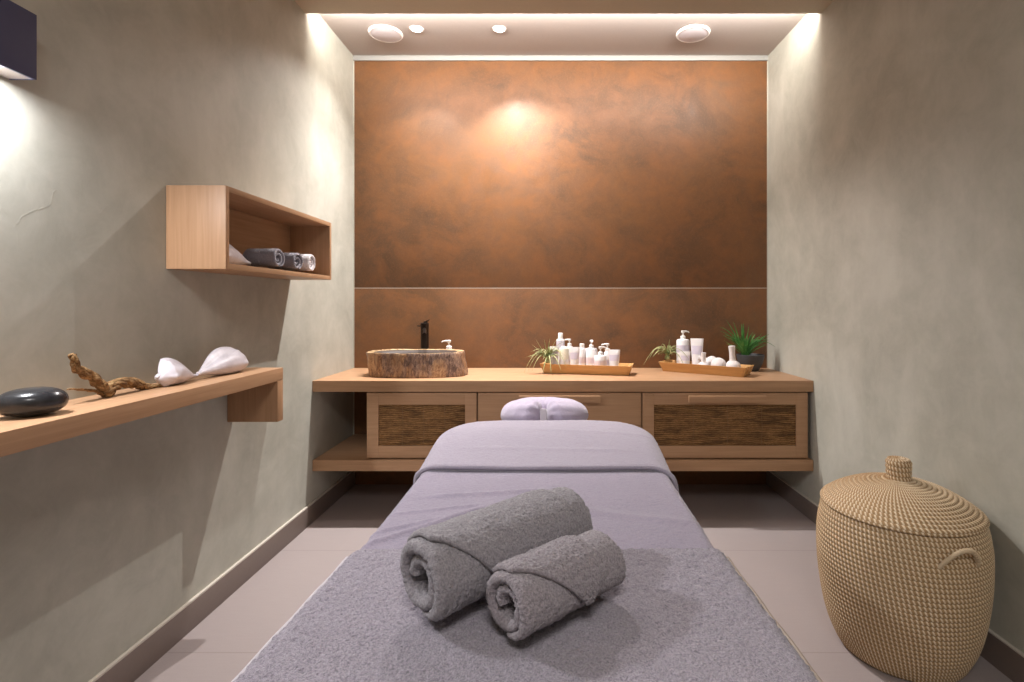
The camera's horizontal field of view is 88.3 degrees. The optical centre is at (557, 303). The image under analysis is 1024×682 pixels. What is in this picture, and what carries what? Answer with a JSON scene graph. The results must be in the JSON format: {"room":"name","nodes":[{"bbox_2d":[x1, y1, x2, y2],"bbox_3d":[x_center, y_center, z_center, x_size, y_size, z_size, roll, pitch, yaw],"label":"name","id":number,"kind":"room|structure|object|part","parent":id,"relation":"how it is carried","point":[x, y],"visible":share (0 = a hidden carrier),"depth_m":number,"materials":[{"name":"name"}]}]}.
{"room":"spa massage room","nodes":[
{"label":"spa massage room","id":0,"kind":"room"},
{"bbox_2d":[0,0,352,681],"bbox_3d":[-1.420,-0.250,0.950,0.120,2.900,5.300,0,0,0],"label":"wall","id":1,"kind":"structure","parent":0,"point":[105,534],"depth_m":1.74,"materials":[{"name":"paint"}]},
{"bbox_2d":[0,0,36,79],"bbox_3d":[-1.327,-0.637,1.163,0.065,0.162,0.285,0,0,0],"label":"wall sconce","id":2,"kind":"object","parent":1,"relation":"attached to","point":[18,25],"visible":1,"depth_m":1.26,"materials":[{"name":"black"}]},
{"bbox_2d":[0,368,282,456],"bbox_3d":[-1.256,0.376,1.000,0.207,0.219,2.400,0,0,0],"label":"shelf","id":3,"kind":"object","parent":1,"relation":"attached to","point":[253,394],"visible":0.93,"depth_m":1.51,"materials":[{"name":"brown wood"}]},
{"bbox_2d":[0,386,68,416],"bbox_3d":[-1.252,0.232,1.250,0.118,0.067,0.118,0,0,0],"label":"stone","id":4,"kind":"object","parent":3,"relation":"on","point":[29,401],"visible":1,"depth_m":1.22,"materials":[{"name":"black stone"}]},
{"bbox_2d":[66,353,163,397],"bbox_3d":[-1.282,0.198,1.550,0.041,0.136,0.356,0,0,3],"label":"branch","id":5,"kind":"object","parent":3,"relation":"on","point":[105,389],"visible":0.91,"depth_m":1.47,"materials":[{"name":"brown plant"}]},
{"bbox_2d":[154,358,196,386],"bbox_3d":[-1.259,0.221,1.745,0.072,0.090,0.185,0,0,0],"label":"seashell","id":6,"kind":"object","parent":3,"relation":"on","point":[171,371],"visible":1,"depth_m":1.69,"materials":[{"name":"white"}]},
{"bbox_2d":[196,347,248,375],"bbox_3d":[-1.250,0.216,1.977,0.076,0.103,0.286,0,0,-1],"label":"seashell","id":7,"kind":"object","parent":3,"relation":"on","point":[222,360],"visible":1,"depth_m":1.96,"materials":[{"name":"white"}]},
{"bbox_3d":[-1.256,0.401,2.179,0.207,0.168,0.043,0,0,0],"label":"panel","id":8,"kind":"part","parent":3,"relation":"part of","materials":[{"name":"brown wood"}]},
{"bbox_2d":[88,471,354,681],"bbox_3d":[-1.353,1.146,0.945,0.013,0.108,5.089,0,0,0],"label":"baseboard","id":9,"kind":"structure","parent":1,"relation":"attached to","point":[129,666],"depth_m":2.04,"materials":[{"name":"tile"}]},
{"bbox_2d":[166,185,330,279],"bbox_3d":[-1.256,-0.267,2.245,0.207,0.290,0.850,0,0,0],"label":"box shelf","id":10,"kind":"object","parent":1,"relation":"attached to","point":[202,221],"visible":1,"depth_m":1.97,"materials":[{"name":"brown wood"}]},
{"bbox_3d":[-1.256,-0.267,1.830,0.207,0.290,0.020,0,0,0],"label":"panel","id":11,"kind":"part","parent":10,"relation":"part of","materials":[{"name":"brown wood"}]},
{"bbox_2d":[229,244,250,264],"bbox_3d":[-1.240,-0.194,1.993,0.078,0.105,0.273,0,0,0],"label":"seashell","id":12,"kind":"object","parent":10,"relation":"in","point":[235,257],"visible":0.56,"depth_m":1.98,"materials":[{"name":"white"}]},
{"bbox_3d":[-1.256,-0.132,2.245,0.207,0.020,0.810,0,0,0],"label":"panel","id":13,"kind":"part","parent":10,"relation":"part of","materials":[{"name":"brown wood"}]},
{"bbox_3d":[-1.355,-0.267,2.245,0.008,0.250,0.810,0,0,0],"label":"panel","id":14,"kind":"part","parent":10,"relation":"part of","materials":[{"name":"brown wood"}]},
{"bbox_2d":[243,248,284,266],"bbox_3d":[-1.228,-0.194,2.194,0.134,0.076,0.091,0,0,0],"label":"rolled towel","id":15,"kind":"object","parent":10,"relation":"in","point":[272,257],"visible":0.99,"depth_m":2.16,"materials":[{"name":"fabric"}]},
{"bbox_3d":[-1.256,-0.402,2.245,0.207,0.020,0.810,0,0,0],"label":"panel","id":16,"kind":"part","parent":10,"relation":"part of","materials":[{"name":"brown wood"}]},
{"bbox_2d":[267,253,302,268],"bbox_3d":[-1.227,-0.193,2.354,0.136,0.074,0.088,0,0,0],"label":"rolled towel","id":17,"kind":"object","parent":10,"relation":"in","point":[292,260],"visible":0.5,"depth_m":2.33,"materials":[{"name":"fabric"}]},
{"bbox_2d":[282,254,314,270],"bbox_3d":[-1.227,-0.196,2.476,0.135,0.080,0.094,0,0,-6],"label":"rolled towel","id":18,"kind":"object","parent":10,"relation":"in","point":[308,259],"visible":0.44,"depth_m":2.46,"materials":[{"name":"white fabric"}]},
{"bbox_3d":[-1.256,-0.267,2.660,0.207,0.290,0.020,0,0,0],"label":"panel","id":19,"kind":"part","parent":10,"relation":"part of","materials":[{"name":"brown wood"}]},
{"bbox_2d":[353,61,353,433],"bbox_3d":[-1.357,-0.258,3.493,0.006,2.715,0.012,0,0,0],"label":"trim","id":20,"kind":"structure","parent":1,"relation":"attached to","point":[353,61],"depth_m":3.49,"materials":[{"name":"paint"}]},
{"bbox_2d":[354,61,766,483],"bbox_3d":[0.020,-0.250,3.555,3.000,2.900,0.130,0,0,0],"label":"wall","id":21,"kind":"structure","parent":0,"point":[506,206],"depth_m":3.49,"materials":[{"name":"paint"}]},
{"bbox_2d":[353,55,767,60],"bbox_3d":[0.018,-1.633,3.492,2.755,0.033,0.016,0,0,0],"label":"trim","id":22,"kind":"structure","parent":21,"relation":"attached to","point":[355,57],"depth_m":3.48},
{"bbox_3d":[0.018,-0.862,3.495,2.743,1.507,0.010,0,0,0],"label":"rust panel","id":23,"kind":"part","parent":21,"relation":"part of","materials":[{"name":"brown paint"}]},
{"bbox_3d":[0.018,0.548,3.495,2.743,1.304,0.010,0,0,0],"label":"rust panel","id":24,"kind":"part","parent":21,"relation":"part of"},
{"bbox_2d":[312,434,812,470],"bbox_3d":[0.027,0.895,3.197,2.773,0.060,0.584,0,0,0],"label":"shelf","id":25,"kind":"object","parent":21,"relation":"attached to","point":[350,454],"visible":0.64,"depth_m":2.90,"materials":[{"name":"brown wood"}]},
{"bbox_2d":[367,392,477,457],"bbox_3d":[-0.758,0.675,3.200,0.615,0.378,0.561,0,0,0],"label":"drawer","id":26,"kind":"object","parent":25,"relation":"on","point":[399,424],"visible":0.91,"depth_m":2.93,"materials":[{"name":"brown wood"}]},
{"bbox_3d":[-0.758,0.674,2.933,0.486,0.233,0.012,0,0,0],"label":"woven panel","id":27,"kind":"part","parent":26,"relation":"part of","materials":[{"name":"brown wicker"}]},
{"bbox_2d":[478,392,640,427],"bbox_3d":[0.009,0.675,3.176,0.912,0.378,0.607,0,0,0],"label":"base cabinet","id":28,"kind":"object","parent":25,"relation":"on","point":[624,407],"visible":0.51,"depth_m":2.92,"materials":[{"name":"brown wood"}]},
{"bbox_3d":[0.008,0.522,2.896,0.445,0.036,0.046,0,0,0],"label":"handle","id":29,"kind":"part","parent":28,"relation":"part of","materials":[{"name":"brown wood"}]},
{"bbox_2d":[641,392,807,457],"bbox_3d":[0.929,0.675,3.176,0.924,0.378,0.607,0,0,0],"label":"drawer","id":30,"kind":"object","parent":25,"relation":"on","point":[682,424],"visible":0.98,"depth_m":2.93,"materials":[{"name":"brown wood"}]},
{"bbox_2d":[312,368,812,391],"bbox_3d":[0.027,0.456,3.197,2.773,0.061,0.584,0,0,0],"label":"countertop","id":31,"kind":"structure","parent":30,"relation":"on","point":[354,379],"depth_m":2.90,"materials":[{"name":"brown wood"}]},
{"bbox_2d":[366,349,467,377],"bbox_3d":[-0.845,0.353,3.170,0.608,0.142,0.341,0,0,0],"label":"basin","id":32,"kind":"object","parent":31,"relation":"in","point":[382,363],"visible":1,"depth_m":3.02,"materials":[{"name":"brown wood"}]},
{"bbox_3d":[-0.857,0.340,3.170,0.579,0.114,0.332,0,0,0],"label":"polished bowl","id":33,"kind":"part","parent":32,"relation":"part of","materials":[{"name":"stone"}]},
{"bbox_2d":[417,319,429,348],"bbox_3d":[-0.844,0.261,3.350,0.076,0.327,0.160,0,0,-29],"label":"tap","id":34,"kind":"object","parent":31,"relation":"on","point":[424,326],"visible":0.65,"depth_m":3.38,"materials":[{"name":"brown metal"}]},
{"bbox_2d":[442,340,451,348],"bbox_3d":[-0.708,0.329,3.388,0.072,0.192,0.061,0,0,34],"label":"pump bottle","id":35,"kind":"object","parent":31,"relation":"on","point":[447,341],"visible":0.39,"depth_m":3.38,"materials":[{"name":"white plastic"}]},
{"bbox_2d":[525,337,565,369],"bbox_3d":[-0.077,0.307,3.180,0.255,0.215,0.220,0,0,0],"label":"air plant","id":36,"kind":"object","parent":31,"relation":"on","point":[547,354],"visible":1,"depth_m":3.19,"materials":[{"name":"green plant"}]},
{"bbox_2d":[540,362,633,375],"bbox_3d":[0.178,0.395,3.222,0.558,0.060,0.164,0,0,13],"label":"wooden tray","id":37,"kind":"object","parent":31,"relation":"on","point":[624,369],"visible":0.87,"depth_m":3.15,"materials":[{"name":"brown wood"}]},
{"bbox_2d":[550,346,558,363],"bbox_3d":[-0.022,0.337,3.237,0.042,0.152,0.038,0,0,-42],"label":"tube","id":38,"kind":"object","parent":37,"relation":"in","point":[553,359],"visible":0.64,"depth_m":3.23,"materials":[{"name":"white plastic"}]},
{"bbox_2d":[556,333,564,362],"bbox_3d":[0.016,0.297,3.299,0.053,0.231,0.053,0,0,0],"label":"bottle","id":39,"kind":"object","parent":37,"relation":"in","point":[560,339],"visible":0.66,"depth_m":3.28,"materials":[{"name":"white plastic"}]},
{"bbox_2d":[559,346,568,364],"bbox_3d":[0.037,0.337,3.248,0.059,0.151,0.059,0,0,0],"label":"bottle","id":40,"kind":"object","parent":37,"relation":"in","point":[565,351],"visible":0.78,"depth_m":3.22,"materials":[{"name":"beige plastic"}]},
{"bbox_2d":[564,339,572,364],"bbox_3d":[0.069,0.316,3.287,0.053,0.194,0.045,0,0,-35],"label":"pump bottle","id":41,"kind":"object","parent":37,"relation":"in","point":[569,344],"visible":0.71,"depth_m":3.28,"materials":[{"name":"white plastic"}]},
{"bbox_2d":[569,347,579,364],"bbox_3d":[0.101,0.338,3.205,0.049,0.150,0.045,0,0,-42],"label":"tube","id":42,"kind":"object","parent":37,"relation":"in","point":[574,352],"visible":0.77,"depth_m":3.20,"materials":[{"name":"white plastic"}]},
{"bbox_2d":[570,352,578,358],"bbox_3d":[0.101,0.315,3.195,0.055,0.040,0.010,0,0,0],"label":"print","id":43,"kind":"object","parent":42,"relation":"attached to","point":[573,355],"depth_m":3.19},
{"bbox_2d":[579,343,585,364],"bbox_3d":[0.148,0.329,3.247,0.053,0.168,0.053,0,0,0],"label":"bottle","id":44,"kind":"object","parent":37,"relation":"in","point":[582,355],"visible":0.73,"depth_m":3.23,"materials":[{"name":"white plastic"}]},
{"bbox_2d":[586,340,596,364],"bbox_3d":[0.206,0.317,3.234,0.073,0.192,0.076,0,0,0],"label":"pump bottle","id":45,"kind":"object","parent":37,"relation":"in","point":[591,351],"visible":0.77,"depth_m":3.21,"materials":[{"name":"white plastic"}]},
{"bbox_2d":[594,346,606,365],"bbox_3d":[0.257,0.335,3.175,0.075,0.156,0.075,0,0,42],"label":"pump bottle","id":46,"kind":"object","parent":37,"relation":"in","point":[600,359],"visible":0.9,"depth_m":3.15,"materials":[{"name":"white plastic"}]},
{"bbox_2d":[601,343,609,365],"bbox_3d":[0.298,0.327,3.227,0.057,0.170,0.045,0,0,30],"label":"pump bottle","id":47,"kind":"object","parent":37,"relation":"in","point":[606,353],"visible":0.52,"depth_m":3.21,"materials":[{"name":"white plastic"}]},
{"bbox_2d":[608,350,619,365],"bbox_3d":[0.338,0.344,3.156,0.053,0.138,0.049,0,0,-34],"label":"tube","id":48,"kind":"object","parent":37,"relation":"in","point":[614,355],"visible":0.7,"depth_m":3.15,"materials":[{"name":"white plastic"}]},
{"bbox_2d":[609,355,618,360],"bbox_3d":[0.336,0.323,3.146,0.059,0.036,0.011,0,0,9],"label":"print","id":49,"kind":"object","parent":48,"relation":"attached to","point":[611,357],"depth_m":3.14},
{"bbox_2d":[659,359,753,376],"bbox_3d":[0.905,0.395,3.232,0.543,0.060,0.169,0,0,35],"label":"wooden tray","id":50,"kind":"object","parent":31,"relation":"on","point":[669,365],"visible":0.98,"depth_m":3.16,"materials":[{"name":"brown wood"}]},
{"bbox_2d":[645,340,687,361],"bbox_3d":[0.717,0.312,3.362,0.302,0.175,0.186,0,0,32],"label":"air plant","id":51,"kind":"object","parent":50,"relation":"in","point":[667,351],"visible":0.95,"depth_m":3.37,"materials":[{"name":"green plant"}]},
{"bbox_2d":[676,331,689,362],"bbox_3d":[0.798,0.291,3.349,0.084,0.243,0.083,0,0,0],"label":"pump bottle","id":52,"kind":"object","parent":50,"relation":"in","point":[683,344],"visible":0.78,"depth_m":3.32,"materials":[{"name":"white plastic"}]},
{"bbox_2d":[679,351,690,363],"bbox_3d":[0.789,0.353,3.262,0.052,0.118,0.048,0,0,-42],"label":"tube","id":53,"kind":"object","parent":50,"relation":"in","point":[685,360],"visible":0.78,"depth_m":3.25,"materials":[{"name":"white plastic"}]},
{"bbox_2d":[681,356,689,360],"bbox_3d":[0.789,0.335,3.252,0.058,0.030,0.011,0,0,0],"label":"print","id":54,"kind":"object","parent":53,"relation":"attached to","point":[684,358],"depth_m":3.25},
{"bbox_2d":[690,338,703,363],"bbox_3d":[0.873,0.315,3.296,0.059,0.196,0.054,0,0,-28],"label":"tube","id":55,"kind":"object","parent":50,"relation":"in","point":[696,343],"visible":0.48,"depth_m":3.29,"materials":[{"name":"white plastic"}]},
{"bbox_2d":[692,346,701,353],"bbox_3d":[0.870,0.288,3.285,0.066,0.053,0.013,0,0,14],"label":"print","id":56,"kind":"object","parent":55,"relation":"attached to","point":[695,349],"depth_m":3.28},
{"bbox_2d":[698,352,708,364],"bbox_3d":[0.886,0.354,3.196,0.072,0.116,0.072,0,0,0],"label":"herbal compress","id":57,"kind":"object","parent":50,"relation":"in","point":[703,355],"visible":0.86,"depth_m":3.18,"materials":[{"name":"fabric"}]},
{"bbox_3d":[0.886,0.327,3.196,0.031,0.062,0.031,0,0,0],"label":"handle","id":58,"kind":"part","parent":57,"relation":"part of","materials":[{"name":"fabric"}]},
{"bbox_2d":[698,355,715,364],"bbox_3d":[0.927,0.362,3.250,0.120,0.084,0.082,0,0,14],"label":"herbal compress","id":59,"kind":"object","parent":50,"relation":"in","point":[709,359],"visible":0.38,"depth_m":3.22,"materials":[{"name":"fabric"}]},
{"bbox_2d":[711,358,725,365],"bbox_3d":[0.969,0.367,3.174,0.095,0.089,0.119,0,0,0],"label":"herbal compress","id":60,"kind":"object","parent":50,"relation":"in","point":[717,361],"visible":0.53,"depth_m":3.13,"materials":[{"name":"fabric"}]},
{"bbox_2d":[726,346,740,366],"bbox_3d":[1.044,0.331,3.132,0.092,0.164,0.092,0,0,0],"label":"herbal compress","id":61,"kind":"object","parent":50,"relation":"in","point":[732,362],"visible":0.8,"depth_m":3.12,"materials":[{"name":"fabric"}]},
{"bbox_3d":[1.039,0.296,3.132,0.044,0.095,0.040,0,0,0],"label":"handle","id":62,"kind":"part","parent":61,"relation":"part of","materials":[{"name":"fabric"}]},
{"bbox_2d":[721,320,774,371],"bbox_3d":[1.200,0.265,3.343,0.350,0.320,0.176,0,0,0],"label":"potted plant","id":63,"kind":"object","parent":31,"relation":"on","point":[746,357],"visible":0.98,"depth_m":3.31,"materials":[{"name":"green plant"}]},
{"bbox_3d":[1.225,0.372,3.345,0.172,0.104,0.172,0,0,0],"label":"pot","id":64,"kind":"part","parent":63,"relation":"part of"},
{"bbox_3d":[0.929,0.674,2.933,0.795,0.233,0.013,0,0,0],"label":"woven panel","id":65,"kind":"part","parent":30,"relation":"part of","materials":[{"name":"brown wicker"}]},
{"bbox_3d":[0.929,0.522,2.896,0.425,0.036,0.046,0,0,0],"label":"handle","id":66,"kind":"part","parent":30,"relation":"part of","materials":[{"name":"brown wood"}]},
{"bbox_2d":[319,14,805,54],"bbox_3d":[0.160,-1.690,3.040,3.280,0.080,1.120,0,0,0],"label":"ceiling","id":67,"kind":"structure","parent":0,"point":[443,34],"depth_m":3.19,"materials":[{"name":"paint"}]},
{"bbox_2d":[368,24,402,42],"bbox_3d":[-1.050,-1.642,3.200,0.204,0.016,0.204,0,0,0],"label":"ceiling speaker","id":68,"kind":"object","parent":67,"relation":"attached to","point":[380,32],"visible":1,"depth_m":3.18},
{"bbox_2d":[371,27,400,41],"bbox_3d":[-1.050,-1.637,3.200,0.174,0.006,0.174,0,0,0],"label":"grille","id":69,"kind":"object","parent":68,"relation":"attached to","point":[383,34],"depth_m":3.18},
{"bbox_2d":[409,25,423,32],"bbox_3d":[-0.848,-1.648,3.150,0.086,0.004,0.086,0,0,0],"label":"recessed light","id":70,"kind":"object","parent":67,"relation":"in","point":[414,28],"visible":1,"depth_m":3.15,"materials":[{"name":"white"}]},
{"bbox_2d":[492,25,506,32],"bbox_3d":[-0.352,-1.648,3.150,0.086,0.004,0.086,0,0,0],"label":"recessed light","id":71,"kind":"object","parent":67,"relation":"in","point":[498,28],"visible":1,"depth_m":3.15,"materials":[{"name":"white"}]},
{"bbox_2d":[676,24,709,42],"bbox_3d":[0.823,-1.642,3.200,0.204,0.016,0.204,0,0,0],"label":"ceiling speaker","id":72,"kind":"object","parent":67,"relation":"attached to","point":[697,32],"visible":1,"depth_m":3.18},
{"bbox_2d":[678,28,707,41],"bbox_3d":[0.823,-1.637,3.200,0.174,0.006,0.174,0,0,0],"label":"grille","id":73,"kind":"object","parent":72,"relation":"attached to","point":[684,34],"depth_m":3.19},
{"bbox_2d":[294,0,833,13],"bbox_3d":[0.160,-1.575,0.565,3.280,0.020,4.530,0,0,0],"label":"ceiling","id":74,"kind":"structure","parent":0,"point":[308,6],"depth_m":2.76,"materials":[{"name":"paint"}]},
{"bbox_2d":[134,484,1012,681],"bbox_3d":[0.100,1.240,0.950,3.400,0.080,5.300,0,0,0],"label":"floor","id":75,"kind":"structure","parent":0,"point":[769,541],"depth_m":2.30,"materials":[{"name":"tile"}]},
{"bbox_2d":[816,455,994,681],"bbox_3d":[1.190,0.869,1.834,0.518,0.663,0.518,0,0,29],"label":"lidded basket","id":76,"kind":"object","parent":75,"relation":"on","point":[906,563],"visible":1,"depth_m":1.65,"materials":[{"name":"beige wicker"}]},
{"bbox_3d":[1.190,0.574,1.834,0.081,0.075,0.081,0,0,0],"label":"knob","id":77,"kind":"part","parent":76,"relation":"part of","materials":[{"name":"beige wicker"}]},
{"bbox_3d":[1.190,0.658,1.834,0.493,0.103,0.493,0,0,0],"label":"lid","id":78,"kind":"part","parent":76,"relation":"part of","materials":[{"name":"beige wicker"}]},
{"bbox_3d":[1.213,0.762,1.573,0.138,0.073,0.044,0,0,-5],"label":"handle","id":79,"kind":"part","parent":76,"relation":"part of","materials":[{"name":"beige wicker"}]},
{"bbox_3d":[-0.042,0.846,1.342,0.722,0.707,1.921,0,0,0],"label":"massage table","id":80,"kind":"object","parent":75,"relation":"on","visible":0},
{"bbox_2d":[231,547,822,681],"bbox_3d":[-0.043,0.660,0.715,0.822,0.332,0.722,0,0,0],"label":"towel","id":81,"kind":"object","parent":80,"relation":"on","point":[676,615],"visible":0.73,"depth_m":0.79,"materials":[{"name":"fabric"}]},
{"bbox_2d":[400,487,592,621],"bbox_3d":[-0.092,0.422,0.929,0.143,0.130,0.353,0,0,44],"label":"rolled towel","id":82,"kind":"object","parent":81,"relation":"on","point":[446,567],"visible":0.75,"depth_m":0.84,"materials":[{"name":"grey fabric"}]},
{"bbox_2d":[486,530,625,641],"bbox_3d":[0.004,0.434,0.835,0.228,0.101,0.115,0,0,-44],"label":"rolled towel","id":83,"kind":"object","parent":81,"relation":"on","point":[528,592],"visible":1,"depth_m":0.79,"materials":[{"name":"grey fabric"}]},
{"bbox_2d":[360,470,713,549],"bbox_3d":[-0.042,0.674,1.546,0.776,0.345,0.995,0,0,0],"label":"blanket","id":84,"kind":"object","parent":80,"relation":"on","point":[637,510],"visible":0.47,"depth_m":1.35,"materials":[{"name":"purple fabric"}]},
{"bbox_2d":[413,420,678,492],"bbox_3d":[-0.039,0.571,1.796,0.810,0.262,0.544,0,0,0],"label":"sheet","id":85,"kind":"object","parent":84,"relation":"on","point":[502,445],"visible":0.94,"depth_m":1.71,"materials":[{"name":"fabric"}]},
{"bbox_2d":[501,397,587,419],"bbox_3d":[-0.058,0.470,2.267,0.378,0.137,0.334,0,0,0],"label":"cradle","id":86,"kind":"object","parent":80,"relation":"on","point":[529,408],"visible":0.65,"depth_m":2.16,"materials":[{"name":"white fabric"}]},
{"bbox_2d":[768,0,1023,652],"bbox_3d":[1.544,-0.250,0.950,0.120,2.900,5.307,0,0,-2],"label":"wall","id":87,"kind":"structure","parent":0,"point":[896,127],"depth_m":2.17,"materials":[{"name":"paint"}]},
{"bbox_2d":[767,61,767,367],"bbox_3d":[1.392,-0.258,3.493,0.006,2.715,0.012,0,0,0],"label":"trim","id":88,"kind":"structure","parent":87,"relation":"attached to","point":[767,61],"depth_m":3.49,"materials":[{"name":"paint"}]},
{"bbox_2d":[766,471,1023,681],"bbox_3d":[1.478,1.147,0.945,0.013,0.105,5.093,0,0,-2],"label":"baseboard","id":89,"kind":"structure","parent":87,"relation":"attached to","point":[997,651],"depth_m":1.75,"materials":[{"name":"tile"}]}
]}

